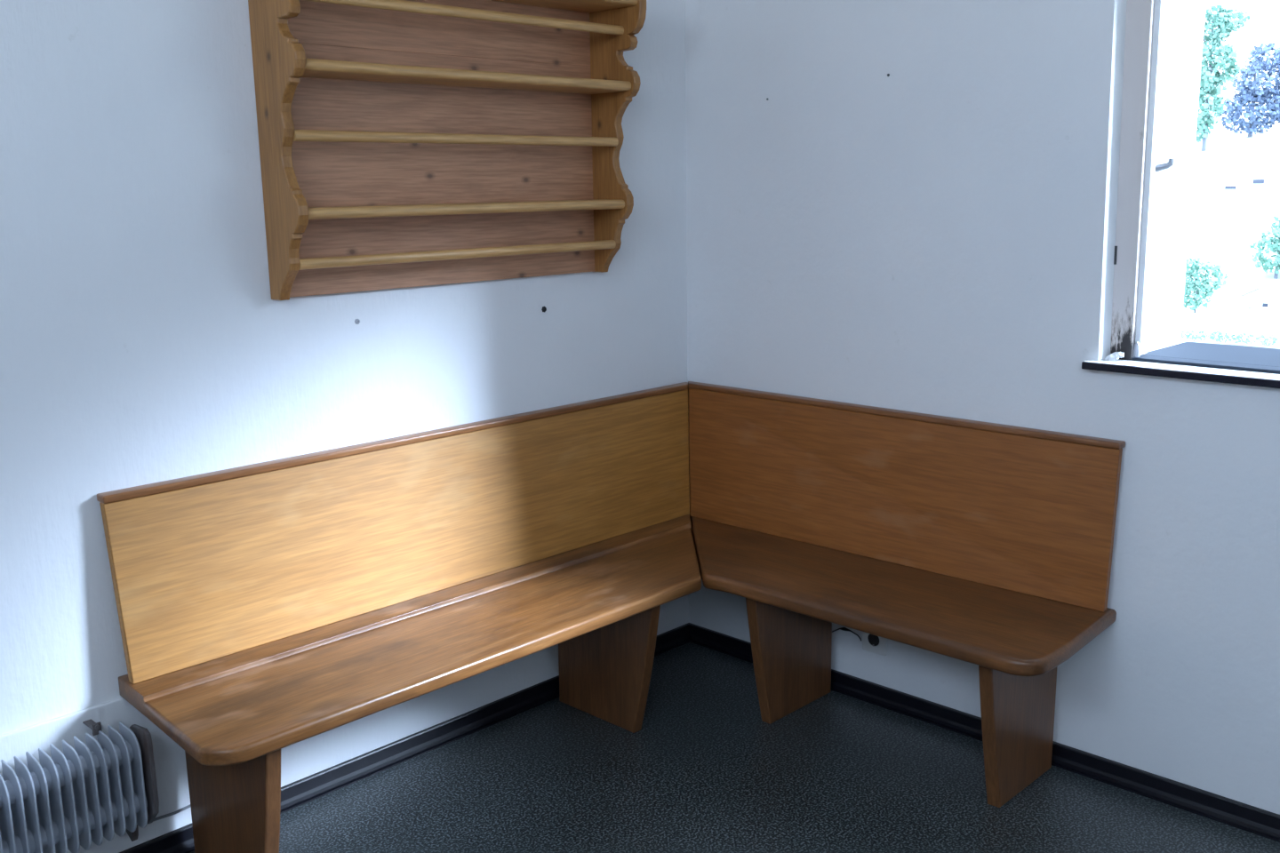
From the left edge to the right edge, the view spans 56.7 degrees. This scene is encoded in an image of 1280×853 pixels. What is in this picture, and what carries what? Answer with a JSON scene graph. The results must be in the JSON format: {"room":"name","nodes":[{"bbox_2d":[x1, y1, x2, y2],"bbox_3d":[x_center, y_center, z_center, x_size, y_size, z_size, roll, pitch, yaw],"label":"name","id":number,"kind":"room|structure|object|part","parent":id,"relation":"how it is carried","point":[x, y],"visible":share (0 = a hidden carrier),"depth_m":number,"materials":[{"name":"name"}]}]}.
{"room":"dining nook","nodes":[
{"label":"dining nook","id":0,"kind":"room"},
{"bbox_2d":[0,0,688,852],"bbox_3d":[-1.130,-0.335,2.616,0.300,2.600,4.250,10,16,43],"label":"wall","id":1,"kind":"structure","parent":0,"point":[144,340],"depth_m":2.55,"materials":[{"name":"white paint"}]},
{"bbox_2d":[0,719,159,852],"bbox_3d":[-1.261,0.798,2.351,0.144,0.294,0.558,10,16,43],"label":"radiator","id":2,"kind":"object","parent":1,"relation":"attached to","point":[95,790],"visible":1,"depth_m":2.42,"materials":[{"name":"grey metal"}]},
{"bbox_3d":[-1.054,0.746,2.525,0.098,0.237,0.010,10,16,43],"label":"plate","id":3,"kind":"part","parent":2,"relation":"part of","materials":[{"name":"grey metal"}]},
{"bbox_2d":[152,804,190,822],"bbox_3d":[-1.068,0.851,2.663,0.010,0.063,0.167,10,15,41],"label":"cable","id":4,"kind":"object","parent":2,"relation":"attached to","point":[188,806],"visible":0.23,"depth_m":2.68,"materials":[{"name":"grey plastic"}]},
{"bbox_2d":[0,697,191,852],"bbox_3d":[-1.613,0.850,2.107,0.011,0.313,1.700,10,16,43],"label":"wall panel","id":5,"kind":"object","parent":1,"relation":"attached to","point":[169,757],"depth_m":2.55,"materials":[{"name":"white paint"}]},
{"bbox_2d":[119,623,689,852],"bbox_3d":[-1.046,0.947,2.705,0.030,0.051,3.499,10,16,43],"label":"baseboard","id":6,"kind":"structure","parent":1,"relation":"attached to","point":[299,793],"depth_m":3.13,"materials":[{"name":"black"}]},
{"bbox_2d":[248,0,646,300],"bbox_3d":[-0.412,-0.719,2.921,0.210,0.741,1.035,10,16,43],"label":"plate rack","id":7,"kind":"object","parent":1,"relation":"attached to","point":[403,143],"visible":1,"depth_m":2.93,"materials":[{"name":"brown wood"}]},
{"bbox_3d":[-0.764,-0.641,2.567,0.210,0.741,0.026,10,16,43],"label":"panel","id":8,"kind":"part","parent":7,"relation":"part of","materials":[{"name":"brown wood"}]},
{"bbox_3d":[-0.409,-0.708,2.920,0.020,0.024,0.985,10,16,43],"label":"rail","id":9,"kind":"part","parent":7,"relation":"part of","materials":[{"name":"brown wood"}]},
{"bbox_3d":[-0.418,-0.437,2.989,0.020,0.024,0.985,10,16,43],"label":"rail","id":10,"kind":"part","parent":7,"relation":"part of","materials":[{"name":"brown wood"}]},
{"bbox_3d":[-0.392,-0.988,2.842,0.020,0.024,0.985,10,16,43],"label":"rail","id":11,"kind":"part","parent":7,"relation":"part of","materials":[{"name":"brown wood"}]},
{"bbox_2d":[301,58,631,94],"bbox_3d":[-0.422,-0.852,2.902,0.158,0.025,0.985,10,16,43],"label":"shelf","id":12,"kind":"object","parent":7,"relation":"attached to","point":[315,72],"depth_m":2.85,"materials":[{"name":"brown wood"}]},
{"bbox_2d":[308,200,624,219],"bbox_3d":[-0.429,-0.547,2.975,0.127,0.025,0.985,10,16,43],"label":"shelf","id":13,"kind":"object","parent":7,"relation":"attached to","point":[317,209],"depth_m":2.94,"materials":[{"name":"brown wood"}]},
{"bbox_2d":[489,0,638,12],"bbox_3d":[-0.415,-1.062,2.849,0.187,0.025,0.985,10,16,43],"label":"shelf","id":14,"kind":"object","parent":7,"relation":"attached to","point":[517,5],"depth_m":3.11,"materials":[{"name":"brown wood"}]},
{"bbox_3d":[-0.061,-0.796,3.274,0.210,0.741,0.026,10,16,43],"label":"panel","id":15,"kind":"part","parent":7,"relation":"part of","materials":[{"name":"brown wood"}]},
{"bbox_2d":[541,306,546,312],"bbox_3d":[-0.267,-0.326,3.301,0.004,0.018,0.018,10,16,43],"label":"plug","id":16,"kind":"object","parent":1,"relation":"attached to","point":[544,308],"visible":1,"depth_m":3.30,"materials":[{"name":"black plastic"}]},
{"bbox_2d":[189,642,1279,852],"bbox_3d":[0.468,1.321,1.390,4.700,0.200,4.250,10,16,43],"label":"floor","id":17,"kind":"structure","parent":0,"point":[703,772],"depth_m":2.92,"materials":[{"name":"grey carpet"}]},
{"bbox_2d":[96,382,702,852],"bbox_3d":[-0.320,0.455,3.034,0.491,0.862,1.871,10,16,43],"label":"bench","id":18,"kind":"object","parent":17,"relation":"on","point":[264,609],"visible":0.94,"depth_m":2.85,"materials":[{"name":"brown wood"}]},
{"bbox_3d":[-0.862,0.797,2.530,0.386,0.408,0.035,10,16,43],"label":"leg","id":19,"kind":"part","parent":18,"relation":"part of","materials":[{"name":"brown wood"}]},
{"bbox_3d":[-0.480,0.009,3.113,0.039,0.017,1.846,10,16,43],"label":"rail","id":20,"kind":"part","parent":18,"relation":"part of","materials":[{"name":"brown wood"}]},
{"bbox_3d":[-0.464,0.213,3.135,0.062,0.392,1.834,10,16,43],"label":"backrest","id":21,"kind":"part","parent":18,"relation":"part of","materials":[{"name":"brown wood"}]},
{"bbox_3d":[-0.320,0.455,3.033,0.490,0.046,1.870,10,16,43],"label":"seat","id":22,"kind":"part","parent":18,"relation":"part of","materials":[{"name":"brown wood"}]},
{"bbox_3d":[-0.089,0.627,3.308,0.386,0.408,0.035,10,16,43],"label":"leg","id":23,"kind":"part","parent":18,"relation":"part of","materials":[{"name":"brown wood"}]},
{"bbox_2d":[688,381,1125,807],"bbox_3d":[0.501,0.406,3.203,1.420,0.866,0.480,10,16,43],"label":"bench","id":24,"kind":"object","parent":17,"relation":"on","point":[988,546],"visible":0.98,"depth_m":3.12,"materials":[{"name":"brown wood"}]},
{"bbox_3d":[0.422,0.611,3.348,0.035,0.408,0.364,10,16,43],"label":"leg","id":25,"kind":"part","parent":24,"relation":"part of","materials":[{"name":"brown wood"}]},
{"bbox_3d":[0.501,0.411,3.203,1.419,0.040,0.479,10,16,43],"label":"seat","id":26,"kind":"part","parent":24,"relation":"part of","materials":[{"name":"brown wood"}]},
{"bbox_3d":[0.631,0.164,3.302,1.381,0.402,0.060,10,16,43],"label":"backrest","id":27,"kind":"part","parent":24,"relation":"part of","materials":[{"name":"brown wood"}]},
{"bbox_3d":[0.640,-0.045,3.281,1.395,0.016,0.038,10,16,43],"label":"rail","id":28,"kind":"part","parent":24,"relation":"part of","materials":[{"name":"brown wood"}]},
{"bbox_3d":[0.916,0.699,2.884,0.035,0.408,0.354,10,16,43],"label":"leg","id":29,"kind":"part","parent":24,"relation":"part of","materials":[{"name":"brown wood"}]},
{"bbox_2d":[685,0,1279,815],"bbox_3d":[1.747,-0.336,2.416,4.100,2.600,0.380,10,16,43],"label":"wall","id":30,"kind":"structure","parent":0,"point":[934,236],"depth_m":2.98,"materials":[{"name":"white paint"}]},
{"bbox_2d":[862,632,887,655],"bbox_3d":[0.674,0.613,3.411,0.080,0.080,0.012,10,16,43],"label":"wall socket","id":31,"kind":"object","parent":30,"relation":"attached to","point":[870,643],"visible":0.61,"depth_m":3.41,"materials":[{"name":"white plastic"}]},
{"bbox_2d":[832,627,861,640],"bbox_3d":[0.596,0.613,3.483,0.121,0.048,0.018,6,14,32],"label":"loose cable","id":32,"kind":"object","parent":31,"relation":"attached to","point":[841,628],"visible":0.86,"depth_m":3.47,"materials":[{"name":"black plastic"}]},
{"bbox_2d":[688,623,1279,842],"bbox_3d":[1.623,0.944,2.527,4.099,0.051,0.030,10,16,43],"label":"baseboard","id":33,"kind":"structure","parent":30,"relation":"attached to","point":[1252,820],"depth_m":3.01,"materials":[{"name":"black"}]},
{"bbox_2d":[1081,0,1279,388],"bbox_3d":[1.711,-0.622,2.400,1.403,1.112,0.478,10,16,43],"label":"window","id":34,"kind":"structure","parent":30,"relation":"in","point":[1146,23],"depth_m":2.76,"materials":[{"name":"paint"}]},
{"bbox_3d":[1.601,-0.620,2.343,1.323,1.090,0.060,10,16,43],"label":"frame","id":35,"kind":"part","parent":34,"relation":"part of","materials":[{"name":"paint"}]},
{"bbox_3d":[1.557,-0.055,2.345,1.402,0.018,0.012,10,16,43],"label":"sill","id":36,"kind":"part","parent":34,"relation":"part of","materials":[{"name":"black stone"}]},
{"bbox_3d":[1.630,-0.087,2.434,1.228,0.008,0.060,10,16,43],"label":"rail","id":37,"kind":"part","parent":34,"relation":"part of","materials":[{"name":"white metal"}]},
{"bbox_3d":[1.762,-0.106,2.571,1.230,0.030,0.326,10,16,43],"label":"sill","id":38,"kind":"part","parent":34,"relation":"part of","materials":[{"name":"blue metal"}]},
{"label":"outside","id":39,"kind":"structure","parent":0,"visible":0},
{"bbox_2d":[1180,130,1279,348],"bbox_3d":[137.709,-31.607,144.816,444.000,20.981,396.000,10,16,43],"label":"hillside","id":40,"kind":"structure","parent":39,"point":[1224,224],"depth_m":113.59,"materials":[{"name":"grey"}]},
{"bbox_2d":[1183,256,1228,312],"bbox_3d":[36.034,-9.037,76.426,3.221,4.044,2.651,10,16,43],"label":"leafy bush","id":41,"kind":"object","parent":40,"relation":"on","point":[1193,285],"visible":0.88,"depth_m":76.00,"materials":[{"name":"green plant"}]},
{"bbox_2d":[1195,4,1249,151],"bbox_3d":[75.579,-46.049,156.721,7.298,18.881,7.560,10,16,43],"label":"broadleaf tree","id":42,"kind":"object","parent":40,"relation":"on","point":[1212,44],"visible":0.79,"depth_m":155.04,"materials":[{"name":"green plant"}]},
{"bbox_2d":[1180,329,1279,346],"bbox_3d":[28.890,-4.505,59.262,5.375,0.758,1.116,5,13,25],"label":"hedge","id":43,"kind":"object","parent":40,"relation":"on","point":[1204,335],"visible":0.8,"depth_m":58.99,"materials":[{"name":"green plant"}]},
{"bbox_2d":[1211,156,1279,189],"bbox_3d":[75.612,-30.774,146.091,7.860,5.000,6.500,10,16,43],"label":"house","id":44,"kind":"structure","parent":40,"relation":"on","point":[1246,173],"depth_m":143.91,"materials":[{"name":"white"}]},
{"bbox_2d":[1218,40,1279,137],"bbox_3d":[95.194,-51.018,179.970,13.023,14.350,8.417,10,16,43],"label":"broadleaf tree","id":45,"kind":"object","parent":40,"relation":"on","point":[1250,92],"visible":0.99,"depth_m":179.85,"materials":[{"name":"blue plant"}]},
{"bbox_2d":[1238,279,1279,309],"bbox_3d":[42.565,-8.574,80.773,2.460,2.800,3.100,10,16,43],"label":"house","id":46,"kind":"structure","parent":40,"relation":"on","point":[1268,297],"depth_m":79.84,"materials":[{"name":"white"}]},
{"bbox_2d":[1249,215,1279,279],"bbox_3d":[49.817,-14.391,90.689,5.532,6.431,4.379,10,16,43],"label":"tree","id":47,"kind":"object","parent":40,"relation":"on","point":[1275,247],"visible":1,"depth_m":91.21,"materials":[{"name":"green plant"}]}
]}

